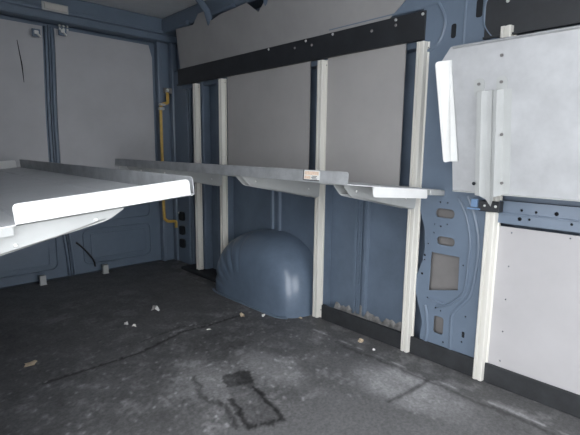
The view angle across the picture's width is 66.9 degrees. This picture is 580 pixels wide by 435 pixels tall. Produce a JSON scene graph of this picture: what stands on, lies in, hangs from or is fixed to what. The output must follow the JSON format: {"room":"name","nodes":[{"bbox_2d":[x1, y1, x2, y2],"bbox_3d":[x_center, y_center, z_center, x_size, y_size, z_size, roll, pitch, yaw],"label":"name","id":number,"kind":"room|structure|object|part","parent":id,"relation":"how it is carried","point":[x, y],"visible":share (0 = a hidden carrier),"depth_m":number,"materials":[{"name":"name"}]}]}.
{"room":"vehicle interior","nodes":[
{"label":"vehicle interior","id":0,"kind":"room"},
{"bbox_2d":[0,0,176,288],"bbox_3d":[-1.909,-0.591,3.642,2.210,2.460,0.240,-8,12,-43],"label":"door frame","id":1,"kind":"structure","parent":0,"point":[82,15],"depth_m":3.84,"materials":[{"name":"blue paint"}]},
{"bbox_2d":[0,16,70,287],"bbox_3d":[-2.204,-0.482,3.437,0.781,2.080,0.073,-8,12,-43],"label":"door","id":2,"kind":"structure","parent":1,"relation":"in","point":[25,114],"depth_m":3.47,"materials":[{"name":"blue paint"}]},
{"bbox_3d":[-2.209,-0.843,3.335,0.665,1.285,0.008,-8,12,-43],"label":"lining panel","id":3,"kind":"part","parent":2,"relation":"part of","materials":[{"name":"grey plastic"}]},
{"bbox_2d":[31,28,40,36],"bbox_3d":[-1.951,-1.421,3.377,0.060,0.066,0.042,-8,12,-43],"label":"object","id":4,"kind":"structure","parent":2,"relation":"attached to","point":[35,32],"depth_m":3.37,"materials":[{"name":"blue paint"}]},
{"bbox_2d":[41,1,67,14],"bbox_3d":[-1.808,-1.617,3.380,0.190,0.064,0.024,-8,12,-43],"label":"lamp","id":5,"kind":"object","parent":1,"relation":"attached to","point":[48,6],"visible":1,"depth_m":3.37,"materials":[{"name":"white plastic"}]},
{"bbox_2d":[47,24,160,274],"bbox_3d":[-1.624,-0.558,3.970,0.936,2.080,0.089,-8,12,-43],"label":"door","id":6,"kind":"structure","parent":1,"relation":"in","point":[103,101],"depth_m":3.91,"materials":[{"name":"blue paint"}]},
{"bbox_2d":[58,24,67,35],"bbox_3d":[-1.807,-1.493,3.504,0.076,0.088,0.042,-8,12,-43],"label":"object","id":7,"kind":"structure","parent":6,"relation":"attached to","point":[61,31],"depth_m":3.49,"materials":[{"name":"blue paint"}]},
{"bbox_3d":[-1.822,-1.486,3.509,0.060,0.060,0.015,-8,12,-43],"label":"latch plate","id":8,"kind":"part","parent":7,"relation":"part of","materials":[{"name":"grey metal"}]},
{"bbox_3d":[-1.609,-0.924,3.899,0.850,1.285,0.008,-8,12,-43],"label":"lining panel","id":9,"kind":"part","parent":6,"relation":"part of","materials":[{"name":"grey plastic"}]},
{"bbox_2d":[82,0,204,18],"bbox_3d":[-0.122,-1.449,1.639,2.140,0.065,5.260,-8,12,-43],"label":"ceiling","id":10,"kind":"structure","parent":0,"point":[161,9],"depth_m":3.67,"materials":[{"name":"grey metal"}]},
{"bbox_2d":[0,259,579,434],"bbox_3d":[-0.132,0.857,1.988,2.050,0.050,5.220,-8,12,-43],"label":"floor","id":11,"kind":"structure","parent":0,"point":[93,373],"depth_m":2.20,"materials":[{"name":"black rubber"}]},
{"bbox_2d":[24,360,36,366],"bbox_3d":[-1.360,0.764,2.297,0.051,0.010,0.073,7,11,34],"label":"dry leaf","id":12,"kind":"object","parent":11,"relation":"on","point":[33,362],"visible":1,"depth_m":2.29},
{"bbox_2d":[39,274,46,285],"bbox_3d":[-2.039,0.514,3.617,0.052,0.080,0.052,-8,12,-43],"label":"door stop","id":13,"kind":"object","parent":11,"relation":"on","point":[42,278],"visible":1,"depth_m":3.60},
{"bbox_2d":[102,264,108,273],"bbox_3d":[-1.669,0.464,3.965,0.052,0.080,0.052,-8,12,-43],"label":"door stop","id":14,"kind":"object","parent":11,"relation":"on","point":[105,270],"visible":1,"depth_m":3.95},
{"bbox_2d":[213,229,313,318],"bbox_3d":[-0.237,0.365,3.302,0.346,0.516,0.995,-8,12,-43],"label":"wheel arch","id":15,"kind":"object","parent":11,"relation":"on","point":[269,272],"visible":0.98,"depth_m":3.08,"materials":[{"name":"blue paint"}]},
{"bbox_2d":[176,7,579,337],"bbox_3d":[0.600,-0.410,2.507,0.103,2.410,5.260,-8,12,-43],"label":"wall","id":16,"kind":"structure","parent":0,"point":[248,207],"depth_m":2.94,"materials":[{"name":"blue metal"}]},
{"bbox_2d":[168,43,194,264],"bbox_3d":[-1.025,-0.587,4.199,0.070,2.100,0.379,-8,12,-43],"label":"pillar","id":17,"kind":"structure","parent":16,"relation":"attached to","point":[180,99],"depth_m":4.20,"materials":[{"name":"blue metal"}]},
{"bbox_2d":[163,88,171,93],"bbox_3d":[-1.132,-1.205,4.188,0.150,0.052,0.040,-8,12,-43],"label":"bracket","id":18,"kind":"object","parent":17,"relation":"attached to","point":[165,90],"visible":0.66,"depth_m":4.15,"materials":[{"name":"silver metal"}]},
{"bbox_2d":[158,93,177,227],"bbox_3d":[-1.174,-0.533,4.215,0.048,1.296,0.167,7,11,37],"label":"rod","id":19,"kind":"object","parent":18,"relation":"attached to","point":[160,108],"visible":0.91,"depth_m":4.13,"materials":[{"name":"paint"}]},
{"bbox_2d":[192,83,203,269],"bbox_3d":[-0.822,-0.324,3.907,0.044,1.675,0.068,-8,12,-43],"label":"upright","id":20,"kind":"object","parent":16,"relation":"attached to","point":[195,87],"visible":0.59,"depth_m":3.89,"materials":[{"name":"white metal"}]},
{"bbox_2d":[218,78,227,252],"bbox_3d":[-0.553,-0.277,3.628,0.044,1.675,0.068,-8,12,-43],"label":"upright","id":21,"kind":"object","parent":16,"relation":"attached to","point":[222,83],"visible":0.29,"depth_m":3.58,"materials":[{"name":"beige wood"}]},
{"bbox_2d":[227,61,310,169],"bbox_3d":[-0.184,-0.690,3.201,0.006,0.760,0.910,-8,12,-43],"label":"panel","id":22,"kind":"object","parent":16,"relation":"attached to","point":[269,109],"visible":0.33,"depth_m":3.14,"materials":[{"name":"grey plastic"}]},
{"bbox_2d":[270,190,273,229],"bbox_3d":[-0.140,-0.084,3.374,0.018,0.480,0.035,-8,12,-43],"label":"trim","id":23,"kind":"structure","parent":16,"relation":"attached to","point":[271,191],"depth_m":3.37,"materials":[{"name":"blue paint"}]},
{"bbox_2d":[277,191,280,230],"bbox_3d":[-0.084,-0.074,3.317,0.018,0.480,0.035,-8,12,-43],"label":"trim","id":24,"kind":"structure","parent":16,"relation":"attached to","point":[278,193],"depth_m":3.31,"materials":[{"name":"blue paint"}]},
{"bbox_2d":[115,159,444,208],"bbox_3d":[-0.342,-0.259,2.919,0.694,0.213,2.573,-8,12,-43],"label":"shelf","id":25,"kind":"object","parent":16,"relation":"attached to","point":[301,182],"visible":0.88,"depth_m":2.30,"materials":[{"name":"metal"}]},
{"bbox_3d":[-1.060,-0.355,3.673,0.600,0.111,0.096,-1,8,-44],"label":"support arm","id":26,"kind":"part","parent":25,"relation":"part of"},
{"bbox_3d":[-0.792,-0.308,3.394,0.600,0.111,0.096,-1,8,-44],"label":"support arm","id":27,"kind":"part","parent":25,"relation":"part of"},
{"bbox_3d":[-0.056,-0.179,2.614,0.620,0.111,0.096,-1,8,-44],"label":"support arm","id":28,"kind":"part","parent":25,"relation":"part of"},
{"bbox_2d":[305,171,318,174],"bbox_3d":[0.097,-0.199,1.966,0.001,0.016,0.086,-2,8,-44],"label":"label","id":29,"kind":"object","parent":25,"relation":"on","point":[306,172],"depth_m":1.97,"materials":[{"name":"white paper"}]},
{"bbox_3d":[0.426,-0.096,2.127,0.600,0.111,0.096,-1,8,-44],"label":"support arm","id":30,"kind":"part","parent":25,"relation":"part of"},
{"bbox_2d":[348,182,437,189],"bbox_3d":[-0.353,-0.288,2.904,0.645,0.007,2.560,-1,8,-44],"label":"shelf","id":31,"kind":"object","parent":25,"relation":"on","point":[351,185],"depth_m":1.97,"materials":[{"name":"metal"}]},
{"bbox_2d":[176,0,404,68],"bbox_3d":[0.044,-1.334,2.810,0.087,0.370,3.080,-8,12,-43],"label":"panel","id":32,"kind":"object","parent":16,"relation":"attached to","point":[242,29],"visible":0.97,"depth_m":3.02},
{"bbox_2d":[177,10,426,85],"bbox_3d":[-0.168,-1.123,3.106,0.028,0.143,2.475,-8,12,-43],"label":"mounting rail","id":33,"kind":"object","parent":16,"relation":"attached to","point":[409,28],"visible":1,"depth_m":2.74,"materials":[{"name":"black plastic"}]},
{"bbox_2d":[161,0,454,35],"bbox_3d":[0.535,-1.297,2.254,0.328,0.460,5.200,-8,12,-43],"label":"trim","id":34,"kind":"structure","parent":16,"relation":"attached to","point":[211,9],"depth_m":3.38,"materials":[{"name":"blue paint"}]},
{"bbox_2d":[312,60,327,317],"bbox_3d":[0.190,-0.148,2.856,0.044,1.675,0.068,-8,12,-43],"label":"upright","id":35,"kind":"object","parent":16,"relation":"attached to","point":[322,66],"visible":0.95,"depth_m":2.84,"materials":[{"name":"white metal"}]},
{"bbox_2d":[352,199,358,312],"bbox_3d":[0.423,0.207,2.817,0.018,0.870,0.035,-8,12,-43],"label":"trim","id":36,"kind":"structure","parent":16,"relation":"attached to","point":[357,200],"depth_m":2.81,"materials":[{"name":"blue paint"}]},
{"bbox_2d":[355,200,363,313],"bbox_3d":[0.442,0.218,2.782,0.003,0.820,0.030,-8,12,-43],"label":"trim","id":37,"kind":"structure","parent":16,"relation":"attached to","point":[357,310],"depth_m":2.78,"materials":[{"name":"blue paint"}]},
{"bbox_2d":[325,44,406,185],"bbox_3d":[0.421,-0.584,2.572,0.006,0.760,0.550,-8,12,-43],"label":"panel","id":38,"kind":"object","parent":16,"relation":"attached to","point":[365,89],"visible":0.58,"depth_m":2.54,"materials":[{"name":"grey plastic"}]},
{"bbox_2d":[362,201,370,316],"bbox_3d":[0.478,0.217,2.760,0.018,0.870,0.035,-8,12,-43],"label":"trim","id":39,"kind":"structure","parent":16,"relation":"attached to","point":[368,204],"depth_m":2.76,"materials":[{"name":"blue paint"}]},
{"bbox_2d":[181,264,579,417],"bbox_3d":[0.663,0.710,2.504,0.195,0.100,4.700,-8,12,-43],"label":"baseboard","id":40,"kind":"structure","parent":16,"relation":"attached to","point":[565,401],"depth_m":2.28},
{"bbox_2d":[334,302,401,330],"bbox_3d":[0.496,0.619,2.789,0.029,0.086,0.560,-8,12,-43],"label":"settled dust","id":41,"kind":"object","parent":40,"relation":"on","point":[388,323],"visible":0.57,"depth_m":2.78,"materials":[{"name":"grey"}]},
{"bbox_2d":[400,41,429,352],"bbox_3d":[0.665,-0.065,2.362,0.044,1.675,0.068,-8,12,-43],"label":"upright","id":42,"kind":"object","parent":16,"relation":"attached to","point":[422,56],"visible":0.96,"depth_m":2.33,"materials":[{"name":"white metal"}]},
{"bbox_2d":[416,0,497,357],"bbox_3d":[0.834,-0.242,2.197,0.058,2.023,0.456,-8,12,-43],"label":"pillar","id":43,"kind":"structure","parent":16,"relation":"attached to","point":[449,272],"depth_m":2.23,"materials":[{"name":"blue metal"}]},
{"bbox_2d":[467,25,515,380],"bbox_3d":[0.921,-0.017,2.074,0.075,1.675,0.146,-8,12,-43],"label":"upright","id":44,"kind":"object","parent":16,"relation":"attached to","point":[491,230],"depth_m":2.10,"materials":[{"name":"white metal"}]},
{"bbox_3d":[0.916,-0.058,2.062,0.060,0.056,0.146,-8,12,-43],"label":"hinge bracket","id":45,"kind":"part","parent":44,"relation":"part of","materials":[{"name":"black metal"}]},
{"bbox_3d":[0.938,-0.053,2.047,0.050,0.050,0.092,-8,12,-43],"label":"clamp plate","id":46,"kind":"part","parent":44,"relation":"part of","materials":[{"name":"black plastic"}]},
{"bbox_2d":[435,25,579,205],"bbox_3d":[1.337,-0.315,1.396,0.156,0.710,1.845,-8,12,-43],"label":"shelf","id":47,"kind":"object","parent":44,"relation":"attached to","point":[509,107],"visible":1,"depth_m":1.83,"materials":[{"name":"metal"}]},
{"bbox_3d":[0.868,-0.319,1.909,0.056,0.558,0.156,-20,20,-40],"label":"support arm","id":48,"kind":"part","parent":47,"relation":"part of"},
{"bbox_2d":[482,0,579,39],"bbox_3d":[1.593,-0.886,1.265,0.028,0.383,2.030,-8,12,-43],"label":"rail","id":49,"kind":"object","parent":16,"relation":"attached to","point":[527,16],"visible":1,"depth_m":1.87,"materials":[{"name":"black plastic"}]},
{"bbox_2d":[488,226,579,394],"bbox_3d":[1.630,0.502,1.441,0.006,0.710,1.898,-8,12,-43],"label":"panel","id":50,"kind":"object","parent":16,"relation":"attached to","point":[538,318],"visible":1,"depth_m":1.97,"materials":[{"name":"white plastic"}]},
{"bbox_2d":[498,200,579,232],"bbox_3d":[1.636,0.085,1.378,0.034,0.105,1.900,-8,12,-43],"label":"rail","id":51,"kind":"object","parent":16,"relation":"attached to","point":[539,215],"visible":0.92,"depth_m":1.92,"materials":[{"name":"blue metal"}]},
{"bbox_3d":[-0.901,-0.188,1.101,0.070,2.370,5.260,-8,12,-43],"label":"wall","id":52,"kind":"structure","parent":0,"visible":0},
{"bbox_2d":[0,159,194,255],"bbox_3d":[-1.428,-0.162,2.219,0.664,0.199,2.500,-8,12,-43],"label":"shelf","id":53,"kind":"object","parent":52,"relation":"attached to","point":[40,201],"visible":1,"depth_m":1.45,"materials":[{"name":"metal"}]},
{"bbox_3d":[-0.693,0.038,1.283,0.410,0.081,0.086,-14,17,-42],"label":"support arm","id":54,"kind":"part","parent":53,"relation":"part of"}
]}

